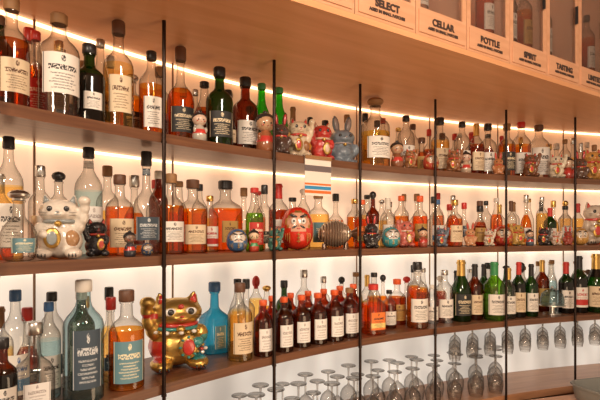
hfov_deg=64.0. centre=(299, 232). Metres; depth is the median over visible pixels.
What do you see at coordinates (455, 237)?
bottle
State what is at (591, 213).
cat figurine
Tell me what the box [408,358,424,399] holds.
wine glass
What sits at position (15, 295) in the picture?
bottle
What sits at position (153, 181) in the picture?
bottle
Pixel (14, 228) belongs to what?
bottle
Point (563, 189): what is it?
post
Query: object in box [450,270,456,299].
wine bottle
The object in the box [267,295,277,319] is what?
bottle
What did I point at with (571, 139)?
bottle
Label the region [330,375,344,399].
wine glass
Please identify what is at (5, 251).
wine bottle
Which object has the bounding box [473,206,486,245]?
bottle
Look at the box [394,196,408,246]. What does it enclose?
bottle
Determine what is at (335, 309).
bottle
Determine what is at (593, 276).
champagne bottle
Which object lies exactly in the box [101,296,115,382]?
bottle
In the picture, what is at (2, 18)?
bottle
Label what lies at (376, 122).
bottle
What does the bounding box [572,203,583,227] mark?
wine bottle
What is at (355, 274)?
bottle
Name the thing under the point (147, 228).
bottle
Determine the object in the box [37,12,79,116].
bottle
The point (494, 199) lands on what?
bottle
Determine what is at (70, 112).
bottle
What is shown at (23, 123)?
wood shelf
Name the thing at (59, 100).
bottle
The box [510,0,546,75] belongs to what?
locker
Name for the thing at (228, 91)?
bottle
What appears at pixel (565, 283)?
wine bottle
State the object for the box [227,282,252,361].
bottle
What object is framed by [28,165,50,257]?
bottle
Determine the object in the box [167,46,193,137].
bottle
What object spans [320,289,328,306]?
bottle
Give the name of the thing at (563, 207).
bottle
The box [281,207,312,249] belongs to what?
doll
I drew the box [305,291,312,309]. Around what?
bottle
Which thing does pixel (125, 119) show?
bottle
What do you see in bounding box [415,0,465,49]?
locker
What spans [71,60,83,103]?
bottle
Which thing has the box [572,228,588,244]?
doll
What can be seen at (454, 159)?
cat figurine
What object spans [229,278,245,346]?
bottle
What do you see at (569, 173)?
doll
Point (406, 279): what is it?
bottle
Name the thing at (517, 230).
cat figurine
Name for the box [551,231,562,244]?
cat figurine
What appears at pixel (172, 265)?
post
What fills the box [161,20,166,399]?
support rod
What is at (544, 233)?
cat figurine
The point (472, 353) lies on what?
wine glass
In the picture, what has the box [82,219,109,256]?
cat figurine
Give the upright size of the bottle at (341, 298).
0.223 m
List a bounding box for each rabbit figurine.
[272,113,291,153]
[330,116,358,162]
[363,214,379,247]
[464,222,476,245]
[492,152,504,174]
[563,226,573,244]
[573,150,589,178]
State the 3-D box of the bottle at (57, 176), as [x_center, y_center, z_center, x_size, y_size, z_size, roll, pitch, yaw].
[-0.746,-0.059,1.484,0.071,0.261,0.071,0,0,-35]
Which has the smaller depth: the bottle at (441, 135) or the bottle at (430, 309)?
the bottle at (430, 309)
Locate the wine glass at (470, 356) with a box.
[467,355,483,395]
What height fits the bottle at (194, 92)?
0.217 m
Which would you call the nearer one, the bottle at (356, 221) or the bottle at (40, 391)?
the bottle at (40, 391)
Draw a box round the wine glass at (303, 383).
[290,381,306,388]
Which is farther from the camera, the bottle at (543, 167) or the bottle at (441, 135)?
the bottle at (543, 167)
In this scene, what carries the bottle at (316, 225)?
on the wood shelf at (83, 263)
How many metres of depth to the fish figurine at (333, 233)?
2.17 m
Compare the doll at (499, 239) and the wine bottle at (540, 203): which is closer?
the doll at (499, 239)
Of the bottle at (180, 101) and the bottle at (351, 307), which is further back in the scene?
the bottle at (351, 307)
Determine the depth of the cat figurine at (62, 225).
1.31 m
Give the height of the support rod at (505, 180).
2.214 m
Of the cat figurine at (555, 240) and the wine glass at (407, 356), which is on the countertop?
the wine glass at (407, 356)
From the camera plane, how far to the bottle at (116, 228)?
1.52 m
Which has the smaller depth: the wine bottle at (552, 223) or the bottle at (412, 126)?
the bottle at (412, 126)
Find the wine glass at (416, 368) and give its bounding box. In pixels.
[404,367,420,399]
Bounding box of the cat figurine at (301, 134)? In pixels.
[289,118,314,155]
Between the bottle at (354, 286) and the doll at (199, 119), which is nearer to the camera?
the doll at (199, 119)
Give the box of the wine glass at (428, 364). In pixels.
[425,363,440,399]
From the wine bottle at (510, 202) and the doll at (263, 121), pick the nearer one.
the doll at (263, 121)
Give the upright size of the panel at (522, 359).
0.370 m
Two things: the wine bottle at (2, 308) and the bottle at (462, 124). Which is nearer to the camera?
the wine bottle at (2, 308)
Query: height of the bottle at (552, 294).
0.310 m
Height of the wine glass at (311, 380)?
0.200 m
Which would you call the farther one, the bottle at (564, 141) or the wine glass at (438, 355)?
the bottle at (564, 141)
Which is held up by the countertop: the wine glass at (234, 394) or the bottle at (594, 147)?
the wine glass at (234, 394)
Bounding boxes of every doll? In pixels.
[123,230,136,256]
[141,243,152,255]
[192,110,206,140]
[226,229,247,251]
[248,229,258,251]
[255,111,272,150]
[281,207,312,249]
[381,227,400,247]
[390,140,403,166]
[418,227,427,246]
[423,154,438,169]
[460,151,471,172]
[494,226,512,245]
[525,229,533,245]
[563,157,573,177]
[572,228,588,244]
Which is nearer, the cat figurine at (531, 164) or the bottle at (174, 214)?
the bottle at (174, 214)
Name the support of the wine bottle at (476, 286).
on the wood shelf at (182, 376)
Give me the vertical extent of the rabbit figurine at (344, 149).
0.238 m
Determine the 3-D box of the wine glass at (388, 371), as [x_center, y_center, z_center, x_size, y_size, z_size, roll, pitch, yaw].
[0.464,0.779,2.352,0.081,0.200,0.081,0,0,34]
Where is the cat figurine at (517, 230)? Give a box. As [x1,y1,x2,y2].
[509,223,525,245]
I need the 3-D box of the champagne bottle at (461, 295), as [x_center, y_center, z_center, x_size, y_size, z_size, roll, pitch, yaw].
[0.880,0.312,2.622,0.109,0.330,0.110,0,0,-6]
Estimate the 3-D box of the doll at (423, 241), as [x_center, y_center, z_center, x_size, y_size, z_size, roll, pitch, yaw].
[0.619,0.020,2.417,0.049,0.103,0.048,0,0,-2]
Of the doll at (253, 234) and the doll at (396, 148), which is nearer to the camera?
the doll at (253, 234)
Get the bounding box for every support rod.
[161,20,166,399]
[272,60,275,399]
[358,84,361,399]
[434,99,436,399]
[504,110,507,399]
[574,117,576,379]
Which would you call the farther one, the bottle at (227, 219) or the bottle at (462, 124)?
the bottle at (462, 124)
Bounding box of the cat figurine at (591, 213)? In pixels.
[581,202,599,244]
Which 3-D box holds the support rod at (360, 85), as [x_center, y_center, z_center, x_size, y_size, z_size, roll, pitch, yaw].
[0.269,0.442,2.143,0.017,2.214,0.017,0,0,0]
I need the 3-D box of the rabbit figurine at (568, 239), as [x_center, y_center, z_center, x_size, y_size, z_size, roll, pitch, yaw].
[1.565,0.015,2.801,0.056,0.112,0.057,0,0,-25]
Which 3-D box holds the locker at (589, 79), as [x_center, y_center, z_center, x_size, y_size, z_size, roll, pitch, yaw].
[1.337,-0.976,2.435,0.268,0.580,0.312,0,0,-33]
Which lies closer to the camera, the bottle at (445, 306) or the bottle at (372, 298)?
the bottle at (372, 298)
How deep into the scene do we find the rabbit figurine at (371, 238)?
2.24 m
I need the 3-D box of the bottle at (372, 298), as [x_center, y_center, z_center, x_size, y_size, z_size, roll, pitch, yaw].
[0.370,0.337,2.399,0.070,0.280,0.071,0,0,-13]
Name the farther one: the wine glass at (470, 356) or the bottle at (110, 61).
the wine glass at (470, 356)
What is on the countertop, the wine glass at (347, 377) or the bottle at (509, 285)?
the wine glass at (347, 377)
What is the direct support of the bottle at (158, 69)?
on the wood shelf at (23, 123)
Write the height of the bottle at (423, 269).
0.287 m
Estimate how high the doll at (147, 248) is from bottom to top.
0.041 m
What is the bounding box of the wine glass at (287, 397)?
[284,396,299,399]
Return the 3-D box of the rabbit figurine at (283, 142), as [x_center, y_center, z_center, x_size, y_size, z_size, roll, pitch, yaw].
[-0.080,-0.406,1.967,0.091,0.178,0.093,0,0,-10]
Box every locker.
[314,0,353,12]
[354,0,414,32]
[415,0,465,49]
[466,0,509,63]
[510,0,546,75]
[547,0,578,85]
[579,0,599,92]
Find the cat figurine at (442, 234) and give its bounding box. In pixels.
[437,227,449,246]
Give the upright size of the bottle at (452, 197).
0.287 m
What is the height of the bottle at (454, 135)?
0.264 m
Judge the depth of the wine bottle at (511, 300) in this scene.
2.67 m
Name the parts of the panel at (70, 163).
led light strip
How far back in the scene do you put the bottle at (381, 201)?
2.53 m
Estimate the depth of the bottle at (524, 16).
2.07 m
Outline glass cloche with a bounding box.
[539,286,565,314]
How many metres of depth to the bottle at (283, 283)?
2.15 m
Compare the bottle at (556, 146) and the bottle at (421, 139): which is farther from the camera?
the bottle at (556, 146)
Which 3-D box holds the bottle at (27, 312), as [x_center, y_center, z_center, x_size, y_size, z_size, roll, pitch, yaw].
[-0.806,0.349,1.418,0.065,0.257,0.065,0,0,-40]
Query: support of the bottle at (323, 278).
on the wood shelf at (182, 376)
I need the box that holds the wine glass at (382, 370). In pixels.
[370,369,385,399]
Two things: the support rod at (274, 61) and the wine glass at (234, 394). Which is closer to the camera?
the support rod at (274, 61)
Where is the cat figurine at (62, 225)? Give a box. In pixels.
[33,195,89,258]
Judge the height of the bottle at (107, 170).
0.299 m
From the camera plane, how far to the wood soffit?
1.81 m
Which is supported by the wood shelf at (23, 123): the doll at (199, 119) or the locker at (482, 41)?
the doll at (199, 119)
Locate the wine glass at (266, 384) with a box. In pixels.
[252,383,268,399]
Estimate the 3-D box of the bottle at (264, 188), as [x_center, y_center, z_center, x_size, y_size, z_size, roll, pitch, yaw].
[-0.151,-0.066,2.032,0.069,0.275,0.069,0,0,-16]
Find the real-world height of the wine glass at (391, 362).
0.210 m
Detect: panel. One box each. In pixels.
[0,14,599,176]
[0,138,599,255]
[0,250,599,381]
[146,320,599,399]
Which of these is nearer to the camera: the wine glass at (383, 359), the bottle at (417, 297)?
the bottle at (417, 297)
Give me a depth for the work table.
2.56 m
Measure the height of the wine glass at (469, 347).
0.200 m
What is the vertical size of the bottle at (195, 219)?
0.266 m
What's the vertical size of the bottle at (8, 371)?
0.217 m
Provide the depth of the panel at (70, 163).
2.17 m
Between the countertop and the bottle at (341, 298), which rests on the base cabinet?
the countertop
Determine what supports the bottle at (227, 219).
on the wood shelf at (83, 263)
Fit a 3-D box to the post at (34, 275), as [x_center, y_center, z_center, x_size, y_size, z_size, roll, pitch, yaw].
[-0.826,0.293,1.492,0.018,0.367,0.018,0,0,0]
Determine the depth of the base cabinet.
2.76 m
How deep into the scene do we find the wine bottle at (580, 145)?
3.06 m
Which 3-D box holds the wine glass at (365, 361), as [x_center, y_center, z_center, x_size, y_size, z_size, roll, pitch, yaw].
[0.372,0.774,2.507,0.085,0.210,0.085,0,0,40]
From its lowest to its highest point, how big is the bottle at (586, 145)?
0.273 m
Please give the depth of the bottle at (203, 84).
1.83 m
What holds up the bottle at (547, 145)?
on the wood shelf at (23, 123)
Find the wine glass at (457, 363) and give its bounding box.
[447,362,461,399]
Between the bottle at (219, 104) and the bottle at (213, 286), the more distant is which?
the bottle at (213, 286)
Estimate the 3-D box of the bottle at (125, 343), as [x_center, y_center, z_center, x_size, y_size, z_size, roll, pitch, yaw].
[-0.539,0.327,1.492,0.106,0.301,0.106,0,0,-30]
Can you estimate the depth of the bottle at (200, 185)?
1.88 m
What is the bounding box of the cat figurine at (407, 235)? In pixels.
[396,219,414,246]
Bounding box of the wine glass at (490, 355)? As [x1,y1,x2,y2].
[488,354,503,391]
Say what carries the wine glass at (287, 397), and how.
on the countertop
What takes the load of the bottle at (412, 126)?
on the wood shelf at (23, 123)
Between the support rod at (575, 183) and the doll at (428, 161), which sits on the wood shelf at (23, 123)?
the doll at (428, 161)
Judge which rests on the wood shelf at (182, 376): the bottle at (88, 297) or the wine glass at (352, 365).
the bottle at (88, 297)
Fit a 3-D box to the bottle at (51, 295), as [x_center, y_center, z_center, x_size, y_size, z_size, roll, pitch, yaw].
[-0.770,0.330,1.489,0.074,0.295,0.074,0,0,-35]
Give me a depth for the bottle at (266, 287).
2.07 m
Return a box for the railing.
[445,319,599,333]
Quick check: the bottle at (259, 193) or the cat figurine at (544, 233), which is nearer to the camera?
the bottle at (259, 193)
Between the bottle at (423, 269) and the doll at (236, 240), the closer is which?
the doll at (236, 240)
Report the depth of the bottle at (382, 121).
2.41 m
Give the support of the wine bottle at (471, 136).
on the wood shelf at (23, 123)
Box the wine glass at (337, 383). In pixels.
[323,381,339,386]
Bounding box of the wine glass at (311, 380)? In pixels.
[310,379,324,383]
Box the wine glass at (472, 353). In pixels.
[469,353,483,388]
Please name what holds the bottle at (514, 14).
in the locker at (534, 59)
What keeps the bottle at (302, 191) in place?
on the wood shelf at (83, 263)
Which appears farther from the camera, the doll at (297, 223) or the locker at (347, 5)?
the doll at (297, 223)
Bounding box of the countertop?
[347,363,599,399]
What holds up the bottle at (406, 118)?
on the wood shelf at (23, 123)
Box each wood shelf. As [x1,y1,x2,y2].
[0,101,599,190]
[0,244,599,275]
[18,307,599,399]
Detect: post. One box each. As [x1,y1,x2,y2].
[31,142,35,255]
[33,19,35,63]
[33,274,35,347]
[172,63,173,87]
[172,161,173,204]
[172,265,173,297]
[356,107,356,159]
[356,179,356,216]
[429,184,429,244]
[429,254,429,306]
[497,125,497,157]
[562,189,563,243]
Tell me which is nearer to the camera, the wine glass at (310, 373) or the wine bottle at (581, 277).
the wine glass at (310, 373)
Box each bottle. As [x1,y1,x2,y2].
[0,0,29,106]
[0,15,5,35]
[0,136,23,259]
[0,174,13,258]
[0,190,37,260]
[0,289,29,395]
[0,306,13,355]
[0,337,17,399]
[16,321,54,399]
[17,307,39,396]
[23,27,40,64]
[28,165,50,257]
[30,30,47,109]
[36,301,60,398]
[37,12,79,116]
[38,291,64,386]
[48,40,69,110]
[49,49,72,115]
[51,171,65,197]
[62,279,103,399]
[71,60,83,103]
[73,42,104,121]
[74,147,102,255]
[86,295,89,307]
[95,38,109,122]
[96,165,118,253]
[101,286,113,375]
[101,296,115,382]
[103,19,133,127]
[105,55,118,124]
[105,174,133,255]
[108,289,143,391]
[119,74,138,127]
[124,175,144,253]
[133,151,159,254]
[139,50,161,132]
[146,180,154,208]
[149,170,167,252]
[155,66,167,133]
[158,173,183,253]
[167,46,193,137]
[173,181,184,203]
[181,179,207,252]
[192,89,201,125]
[192,184,207,211]
[195,81,208,128]
[198,281,230,354]
[206,66,232,144]
[206,196,217,251]
[208,180,242,250]
[225,89,236,145]
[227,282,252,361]
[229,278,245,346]
[233,76,257,148]
[237,279,254,342]
[240,187,247,249]
[246,188,263,250]
[248,276,262,321]
[252,191,265,248]
[254,299,272,356]
[256,185,272,242]
[257,83,270,132]
[259,285,270,309]
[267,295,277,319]
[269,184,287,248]
[271,87,287,134]
[276,280,287,310]
[276,296,292,352]
[287,292,295,312]
[288,107,295,124]
[289,197,295,201]
[292,294,310,347]
[295,269,312,305]
[298,189,309,248]
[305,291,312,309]
[307,196,328,247]
[309,292,326,344]
[320,276,329,297]
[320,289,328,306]
[322,120,328,125]
[325,289,343,341]
[329,193,343,246]
[336,286,344,302]
[338,276,345,297]
[341,287,358,337]
[344,114,353,143]
[347,199,362,246]
[350,284,358,304]
[353,272,362,302]
[354,200,368,247]
[357,113,372,163]
[362,97,389,165]
[362,275,373,294]
[362,283,385,334]
[367,191,378,232]
[367,272,380,302]
[370,120,383,163]
[377,118,386,158]
[378,199,386,246]
[380,198,394,246]
[380,275,388,303]
[382,290,395,328]
[388,279,405,324]
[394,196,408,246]
[397,115,414,164]
[403,276,410,321]
[405,124,419,165]
[407,262,427,328]
[407,265,419,286]
[410,194,419,219]
[412,196,427,246]
[417,137,427,168]
[419,268,428,320]
[420,0,428,7]
[423,129,433,155]
[428,285,438,323]
[430,200,443,241]
[431,117,448,168]
[432,193,443,245]
[437,133,446,170]
[437,270,452,322]
[437,275,446,318]
[446,195,456,242]
[447,200,462,246]
[447,204,452,210]
[450,133,458,149]
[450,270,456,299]
[451,260,471,321]
[454,121,470,167]
[461,203,469,236]
[467,132,473,146]
[468,123,483,173]
[468,264,482,319]
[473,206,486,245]
[474,201,485,225]
[475,0,493,33]
[480,123,496,170]
[480,264,486,316]
[484,134,493,173]
[484,262,504,320]
[490,198,502,229]
[493,204,504,244]
[498,123,515,174]
[499,136,503,144]
[502,266,511,314]
[507,201,516,244]
[507,268,515,318]
[509,202,519,224]
[512,121,530,175]
[512,262,525,317]
[513,1,516,40]
[514,1,532,47]
[518,137,522,143]
[521,195,531,244]
[521,262,525,277]
[525,264,538,316]
[529,124,549,174]
[535,260,549,311]
[536,197,547,244]
[536,202,544,216]
[543,144,551,176]
[543,208,556,244]
[548,260,557,309]
[548,261,556,308]
[550,16,551,53]
[551,201,558,227]
[553,143,559,152]
[558,262,573,312]
[559,139,569,168]
[559,201,570,242]
[559,206,572,242]
[570,138,573,169]
[571,256,587,312]
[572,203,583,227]
[578,143,582,152]
[583,15,594,70]
[584,142,589,147]
[587,254,599,312]
[592,145,596,150]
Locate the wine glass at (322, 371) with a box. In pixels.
[320,370,335,399]
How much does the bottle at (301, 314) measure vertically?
0.216 m
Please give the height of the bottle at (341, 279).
0.258 m
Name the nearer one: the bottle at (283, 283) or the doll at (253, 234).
the doll at (253, 234)
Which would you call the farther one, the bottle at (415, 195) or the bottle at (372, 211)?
the bottle at (415, 195)
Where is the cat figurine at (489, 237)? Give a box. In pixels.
[484,229,496,245]
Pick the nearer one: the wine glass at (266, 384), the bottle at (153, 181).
the bottle at (153, 181)
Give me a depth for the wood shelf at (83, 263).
1.69 m
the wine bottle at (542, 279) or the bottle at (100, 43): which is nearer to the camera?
the bottle at (100, 43)
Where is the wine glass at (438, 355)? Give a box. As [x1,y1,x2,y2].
[427,354,440,389]
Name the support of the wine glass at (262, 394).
on the countertop
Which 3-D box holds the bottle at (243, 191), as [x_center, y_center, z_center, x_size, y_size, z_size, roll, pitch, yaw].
[-0.243,-0.062,2.080,0.076,0.267,0.077,0,0,-21]
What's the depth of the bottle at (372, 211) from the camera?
2.40 m
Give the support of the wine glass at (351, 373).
on the countertop
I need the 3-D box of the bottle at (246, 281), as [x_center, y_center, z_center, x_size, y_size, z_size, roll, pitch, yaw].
[-0.221,0.333,1.970,0.073,0.289,0.073,0,0,-21]
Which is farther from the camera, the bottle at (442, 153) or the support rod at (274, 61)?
the bottle at (442, 153)
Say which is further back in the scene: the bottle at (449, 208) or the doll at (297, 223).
the bottle at (449, 208)
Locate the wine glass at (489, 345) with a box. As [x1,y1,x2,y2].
[488,345,502,379]
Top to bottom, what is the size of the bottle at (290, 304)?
0.216 m
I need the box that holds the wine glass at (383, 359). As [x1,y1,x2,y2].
[382,359,396,397]
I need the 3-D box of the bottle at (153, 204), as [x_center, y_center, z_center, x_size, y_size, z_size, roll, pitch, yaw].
[-0.511,-0.076,1.733,0.067,0.296,0.068,0,0,-39]
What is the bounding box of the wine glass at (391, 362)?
[389,361,405,397]
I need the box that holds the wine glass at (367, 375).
[365,374,380,399]
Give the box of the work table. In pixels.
[531,394,577,399]
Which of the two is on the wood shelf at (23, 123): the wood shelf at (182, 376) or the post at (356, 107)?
the post at (356, 107)
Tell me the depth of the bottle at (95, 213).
1.52 m
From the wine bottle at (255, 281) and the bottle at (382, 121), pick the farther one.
the bottle at (382, 121)
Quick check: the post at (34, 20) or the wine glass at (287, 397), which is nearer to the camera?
the post at (34, 20)
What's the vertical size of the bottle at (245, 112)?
0.317 m
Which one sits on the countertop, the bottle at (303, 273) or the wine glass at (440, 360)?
the wine glass at (440, 360)
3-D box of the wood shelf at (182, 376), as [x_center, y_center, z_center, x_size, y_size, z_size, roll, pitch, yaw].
[0.381,0.493,2.154,4.220,0.031,0.811,0,0,-35]
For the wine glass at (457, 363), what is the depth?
2.54 m
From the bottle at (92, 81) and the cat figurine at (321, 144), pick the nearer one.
the bottle at (92, 81)
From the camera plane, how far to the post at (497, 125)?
2.96 m
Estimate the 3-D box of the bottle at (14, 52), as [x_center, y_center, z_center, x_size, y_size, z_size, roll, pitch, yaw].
[-0.733,-0.457,1.220,0.082,0.282,0.081,0,0,41]
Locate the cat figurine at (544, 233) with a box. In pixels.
[537,227,551,244]
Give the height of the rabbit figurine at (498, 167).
0.128 m
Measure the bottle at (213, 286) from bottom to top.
0.281 m
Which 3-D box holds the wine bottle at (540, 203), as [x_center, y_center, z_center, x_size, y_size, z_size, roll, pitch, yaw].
[1.519,-0.063,3.023,0.063,0.269,0.064,0,0,-5]
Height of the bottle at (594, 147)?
0.242 m
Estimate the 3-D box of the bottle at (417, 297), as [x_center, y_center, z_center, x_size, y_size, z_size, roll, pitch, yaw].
[0.596,0.312,2.438,0.107,0.331,0.108,0,0,-11]
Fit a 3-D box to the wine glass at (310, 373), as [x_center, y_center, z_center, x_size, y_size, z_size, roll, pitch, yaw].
[0.025,0.774,2.276,0.085,0.210,0.085,0,0,-25]
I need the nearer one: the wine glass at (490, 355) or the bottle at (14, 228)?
the bottle at (14, 228)
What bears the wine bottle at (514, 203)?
on the wood shelf at (83, 263)
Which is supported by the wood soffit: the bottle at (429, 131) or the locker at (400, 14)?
the locker at (400, 14)
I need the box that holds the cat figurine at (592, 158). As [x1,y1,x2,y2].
[585,149,599,179]
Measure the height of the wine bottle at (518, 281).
0.312 m
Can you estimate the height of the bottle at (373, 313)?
0.234 m
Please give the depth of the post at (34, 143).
1.49 m
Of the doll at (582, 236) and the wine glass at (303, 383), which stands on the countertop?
the wine glass at (303, 383)
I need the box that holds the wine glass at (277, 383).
[276,382,289,387]
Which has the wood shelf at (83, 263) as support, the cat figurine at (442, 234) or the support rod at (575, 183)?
the cat figurine at (442, 234)
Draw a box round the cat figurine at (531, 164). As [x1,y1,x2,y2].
[522,153,541,176]
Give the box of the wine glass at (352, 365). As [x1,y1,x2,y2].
[340,364,356,399]
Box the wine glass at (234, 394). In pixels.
[231,393,246,399]
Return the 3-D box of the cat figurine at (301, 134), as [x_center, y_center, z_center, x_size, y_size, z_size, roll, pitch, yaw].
[0.000,-0.404,2.075,0.119,0.175,0.125,0,0,-14]
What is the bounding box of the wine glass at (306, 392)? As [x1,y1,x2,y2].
[305,391,320,395]
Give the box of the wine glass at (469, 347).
[468,347,482,381]
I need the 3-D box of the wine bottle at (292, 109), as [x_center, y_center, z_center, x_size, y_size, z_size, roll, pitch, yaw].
[-0.032,-0.445,2.194,0.065,0.259,0.066,0,0,-22]
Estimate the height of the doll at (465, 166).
0.124 m
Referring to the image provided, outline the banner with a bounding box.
[302,155,331,196]
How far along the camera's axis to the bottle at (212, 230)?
1.82 m
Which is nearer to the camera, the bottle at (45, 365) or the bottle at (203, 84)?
the bottle at (45, 365)
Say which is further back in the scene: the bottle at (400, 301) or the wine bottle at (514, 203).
the wine bottle at (514, 203)
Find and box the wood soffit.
[0,0,599,133]
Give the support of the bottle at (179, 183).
on the wood shelf at (83, 263)
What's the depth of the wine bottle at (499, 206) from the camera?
2.89 m
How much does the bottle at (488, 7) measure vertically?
0.300 m
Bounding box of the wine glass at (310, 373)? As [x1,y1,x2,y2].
[297,372,312,398]
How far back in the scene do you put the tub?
2.53 m
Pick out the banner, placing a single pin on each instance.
(317, 168)
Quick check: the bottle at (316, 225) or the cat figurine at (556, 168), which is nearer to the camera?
the bottle at (316, 225)
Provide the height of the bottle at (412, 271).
0.299 m
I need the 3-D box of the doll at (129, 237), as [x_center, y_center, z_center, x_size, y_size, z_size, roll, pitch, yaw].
[-0.519,0.032,1.463,0.038,0.079,0.037,0,0,-42]
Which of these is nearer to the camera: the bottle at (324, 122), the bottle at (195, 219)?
the bottle at (195, 219)
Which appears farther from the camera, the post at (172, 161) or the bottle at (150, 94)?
the post at (172, 161)
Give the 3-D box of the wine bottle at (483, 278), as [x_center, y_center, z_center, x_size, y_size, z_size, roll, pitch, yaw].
[1.056,0.327,2.757,0.075,0.300,0.076,0,0,5]
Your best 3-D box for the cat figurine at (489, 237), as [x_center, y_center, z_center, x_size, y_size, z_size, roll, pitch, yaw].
[1.032,0.024,2.614,0.064,0.093,0.068,0,0,4]
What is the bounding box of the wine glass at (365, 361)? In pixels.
[363,360,379,398]
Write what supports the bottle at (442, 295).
on the wood shelf at (182, 376)
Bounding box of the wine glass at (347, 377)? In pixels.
[346,376,358,399]
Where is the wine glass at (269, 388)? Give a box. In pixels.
[267,387,284,391]
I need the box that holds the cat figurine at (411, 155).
[404,149,418,167]
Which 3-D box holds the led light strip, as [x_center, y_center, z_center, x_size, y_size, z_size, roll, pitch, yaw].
[0.305,-0.660,2.264,4.206,0.007,0.508,0,0,-35]
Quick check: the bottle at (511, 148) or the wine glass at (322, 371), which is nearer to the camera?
the wine glass at (322, 371)
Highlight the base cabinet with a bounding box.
[525,392,573,399]
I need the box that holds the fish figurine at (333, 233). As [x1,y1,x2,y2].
[318,219,357,248]
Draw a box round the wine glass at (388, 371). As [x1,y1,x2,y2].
[386,370,402,399]
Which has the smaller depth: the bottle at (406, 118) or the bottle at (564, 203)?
the bottle at (406, 118)
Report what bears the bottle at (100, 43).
on the wood shelf at (23, 123)
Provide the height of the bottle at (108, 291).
0.296 m
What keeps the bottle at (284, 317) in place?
on the wood shelf at (182, 376)
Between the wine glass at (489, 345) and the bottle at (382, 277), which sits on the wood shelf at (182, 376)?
the bottle at (382, 277)
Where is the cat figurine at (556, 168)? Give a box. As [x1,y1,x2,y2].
[548,154,567,177]
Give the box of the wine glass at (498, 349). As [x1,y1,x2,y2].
[487,348,502,385]
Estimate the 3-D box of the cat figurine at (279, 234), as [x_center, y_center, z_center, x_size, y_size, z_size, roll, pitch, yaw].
[-0.099,0.024,1.919,0.065,0.094,0.069,0,0,-25]
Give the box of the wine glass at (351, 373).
[350,373,364,399]
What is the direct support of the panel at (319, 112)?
attached to the wall
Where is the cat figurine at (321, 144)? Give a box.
[308,122,334,159]
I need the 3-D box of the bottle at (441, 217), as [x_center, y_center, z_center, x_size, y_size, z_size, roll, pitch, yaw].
[0.785,-0.078,2.732,0.061,0.298,0.062,0,0,-8]
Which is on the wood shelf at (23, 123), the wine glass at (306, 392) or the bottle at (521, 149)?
the bottle at (521, 149)
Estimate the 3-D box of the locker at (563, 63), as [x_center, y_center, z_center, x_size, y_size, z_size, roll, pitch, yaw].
[1.110,-0.976,2.287,0.268,0.580,0.312,0,0,-33]
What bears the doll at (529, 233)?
on the wood shelf at (83, 263)
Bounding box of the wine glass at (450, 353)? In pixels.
[448,352,463,391]
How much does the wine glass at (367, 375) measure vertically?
0.200 m
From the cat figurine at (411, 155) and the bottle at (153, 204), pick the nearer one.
the bottle at (153, 204)
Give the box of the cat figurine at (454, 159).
[446,149,463,171]
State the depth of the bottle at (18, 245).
1.21 m
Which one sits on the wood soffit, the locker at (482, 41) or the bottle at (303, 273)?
the locker at (482, 41)
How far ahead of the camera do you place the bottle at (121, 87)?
1.46 m
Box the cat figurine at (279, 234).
[268,227,284,250]
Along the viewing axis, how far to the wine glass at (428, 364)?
2.48 m
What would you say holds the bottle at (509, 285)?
on the wood shelf at (182, 376)
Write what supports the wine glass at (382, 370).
on the countertop
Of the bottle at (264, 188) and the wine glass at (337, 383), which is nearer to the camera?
the bottle at (264, 188)
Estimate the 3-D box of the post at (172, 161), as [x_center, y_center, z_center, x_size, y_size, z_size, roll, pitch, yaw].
[-0.499,-0.106,1.880,0.018,0.354,0.018,0,0,0]
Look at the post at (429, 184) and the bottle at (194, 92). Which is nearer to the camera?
the bottle at (194, 92)
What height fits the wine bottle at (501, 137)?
0.270 m
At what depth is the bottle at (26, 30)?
1.40 m
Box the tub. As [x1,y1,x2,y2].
[570,377,599,399]
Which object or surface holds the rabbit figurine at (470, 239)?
on the wood shelf at (83, 263)
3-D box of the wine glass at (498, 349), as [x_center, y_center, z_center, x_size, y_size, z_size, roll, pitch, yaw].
[1.124,0.774,2.768,0.085,0.210,0.085,0,0,-40]
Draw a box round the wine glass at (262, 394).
[247,392,264,399]
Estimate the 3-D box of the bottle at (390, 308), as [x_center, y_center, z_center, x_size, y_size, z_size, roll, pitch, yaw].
[0.450,0.382,2.425,0.071,0.190,0.072,0,0,-11]
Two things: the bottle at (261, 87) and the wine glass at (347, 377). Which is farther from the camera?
the wine glass at (347, 377)
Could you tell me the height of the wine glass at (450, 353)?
0.210 m
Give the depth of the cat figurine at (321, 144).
2.14 m
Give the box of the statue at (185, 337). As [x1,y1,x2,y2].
[139,291,208,373]
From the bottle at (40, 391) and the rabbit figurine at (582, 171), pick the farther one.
the rabbit figurine at (582, 171)
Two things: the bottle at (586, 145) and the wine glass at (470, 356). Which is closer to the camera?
the wine glass at (470, 356)
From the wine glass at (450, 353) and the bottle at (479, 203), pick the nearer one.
the wine glass at (450, 353)
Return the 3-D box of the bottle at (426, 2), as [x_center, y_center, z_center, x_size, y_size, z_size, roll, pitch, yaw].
[0.428,-0.934,1.740,0.072,0.300,0.073,0,0,-33]
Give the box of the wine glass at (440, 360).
[430,359,443,395]
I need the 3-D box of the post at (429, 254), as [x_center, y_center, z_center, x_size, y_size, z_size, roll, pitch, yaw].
[0.747,0.293,2.765,0.018,0.367,0.018,0,0,0]
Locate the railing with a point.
(598, 319)
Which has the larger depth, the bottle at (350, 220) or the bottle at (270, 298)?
the bottle at (350, 220)
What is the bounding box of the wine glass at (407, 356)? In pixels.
[404,355,418,393]
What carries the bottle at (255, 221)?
on the wood shelf at (83, 263)
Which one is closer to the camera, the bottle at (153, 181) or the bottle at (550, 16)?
the bottle at (153, 181)
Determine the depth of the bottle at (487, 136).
2.80 m
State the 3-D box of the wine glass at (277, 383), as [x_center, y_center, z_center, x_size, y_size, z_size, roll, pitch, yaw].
[-0.080,0.784,2.194,0.077,0.190,0.077,0,0,-30]

